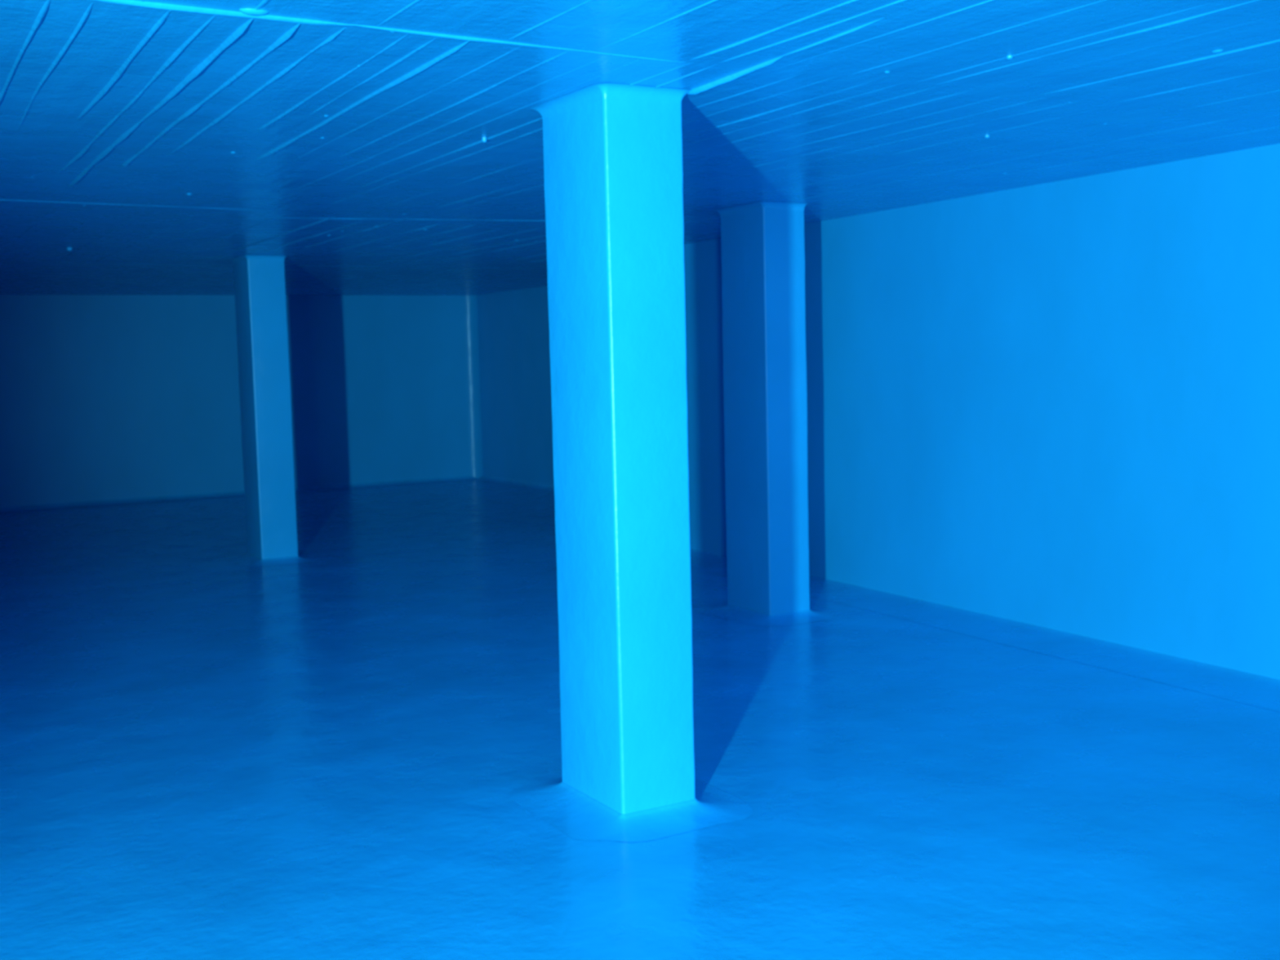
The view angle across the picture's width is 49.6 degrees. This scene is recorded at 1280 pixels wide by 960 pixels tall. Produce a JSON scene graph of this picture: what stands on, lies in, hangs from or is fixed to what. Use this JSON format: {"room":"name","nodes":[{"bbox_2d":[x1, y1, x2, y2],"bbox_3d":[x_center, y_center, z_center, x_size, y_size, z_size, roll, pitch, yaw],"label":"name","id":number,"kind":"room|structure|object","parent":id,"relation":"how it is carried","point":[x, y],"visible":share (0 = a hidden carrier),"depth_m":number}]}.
{"room":"empty basement","nodes":[
{"label":"empty basement","id":0,"kind":"room"},
{"bbox_2d":[0,294,469,506],"bbox_3d":[-7.154,-0.967,17.068,11.500,2.600,0.250,-4,6,-30],"label":"wall","id":1,"kind":"structure","parent":0,"point":[103,397],"depth_m":17.75},
{"bbox_2d":[0,475,477,512],"bbox_3d":[-7.030,0.308,17.017,11.000,0.064,0.126,-4,6,-30],"label":"baseboard","id":2,"kind":"structure","parent":1,"relation":"attached to","point":[380,483],"depth_m":17.85},
{"bbox_2d":[462,294,483,478],"bbox_3d":[-2.354,-1.304,19.570,0.164,2.600,0.163,-4,6,-30],"label":"trim","id":3,"kind":"structure","parent":1,"relation":"attached to","point":[471,323],"depth_m":19.61},
{"bbox_2d":[477,285,554,485],"bbox_3d":[-0.533,-1.105,16.818,0.250,2.600,6.760,-4,6,-30],"label":"wall","id":4,"kind":"structure","parent":0,"point":[514,354],"depth_m":18.50},
{"bbox_2d":[475,475,554,492],"bbox_3d":[-0.664,0.170,16.837,0.123,0.063,6.760,-4,6,-30],"label":"baseboard","id":5,"kind":"structure","parent":4,"relation":"attached to","point":[485,477],"depth_m":18.58},
{"bbox_2d":[0,480,1279,959],"bbox_3d":[-1.515,1.151,7.458,11.500,0.200,22.760,-4,6,-30],"label":"floor","id":6,"kind":"structure","parent":0,"point":[204,755],"depth_m":5.62},
{"bbox_2d":[225,254,321,566],"bbox_3d":[-3.231,-0.611,11.962,0.719,2.600,0.921,-4,6,-30],"label":"concrete column","id":7,"kind":"structure","parent":6,"relation":"on","point":[260,284],"depth_m":11.77},
{"bbox_2d":[506,83,753,842],"bbox_3d":[-0.087,-0.084,5.132,0.731,2.600,0.890,-4,6,-30],"label":"concrete column","id":8,"kind":"structure","parent":6,"relation":"on","point":[613,166],"depth_m":4.96},
{"bbox_2d":[696,201,840,626],"bbox_3d":[0.795,-0.436,8.881,0.740,2.600,0.922,-4,6,-30],"label":"concrete column","id":9,"kind":"structure","parent":6,"relation":"on","point":[765,388],"depth_m":8.72},
{"bbox_2d":[0,0,1279,295],"bbox_3d":[-1.582,-1.629,7.213,11.500,0.217,22.760,-4,6,-30],"label":"ceiling","id":10,"kind":"structure","parent":0,"point":[164,144],"depth_m":5.27},
{"bbox_2d":[66,247,72,251],"bbox_3d":[-4.317,-1.748,10.470,0.066,0.031,0.066,-4,6,-30],"label":"drip","id":11,"kind":"object","parent":10,"relation":"attached to","point":[69,249],"visible":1,"depth_m":10.46},
{"bbox_2d":[481,137,486,142],"bbox_3d":[-0.652,-1.427,5.799,0.033,0.026,0.033,-4,6,-30],"label":"drip","id":12,"kind":"object","parent":10,"relation":"attached to","point":[483,139],"visible":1,"depth_m":5.79},
{"bbox_2d":[1006,55,1013,59],"bbox_3d":[1.185,-1.357,4.435,0.033,0.016,0.033,-4,6,-30],"label":"drip","id":13,"kind":"object","parent":10,"relation":"attached to","point":[1008,57],"visible":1,"depth_m":4.43},
{"bbox_2d":[684,143,1279,679],"bbox_3d":[4.071,-0.320,6.657,2.418,2.600,15.500,-4,6,-30],"label":"wall","id":14,"kind":"structure","parent":0,"point":[1055,405],"depth_m":7.93},
{"bbox_2d":[690,548,1279,711],"bbox_3d":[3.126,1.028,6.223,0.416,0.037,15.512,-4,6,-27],"label":"baseboard","id":15,"kind":"structure","parent":14,"relation":"attached to","point":[1259,691],"depth_m":7.78}
]}

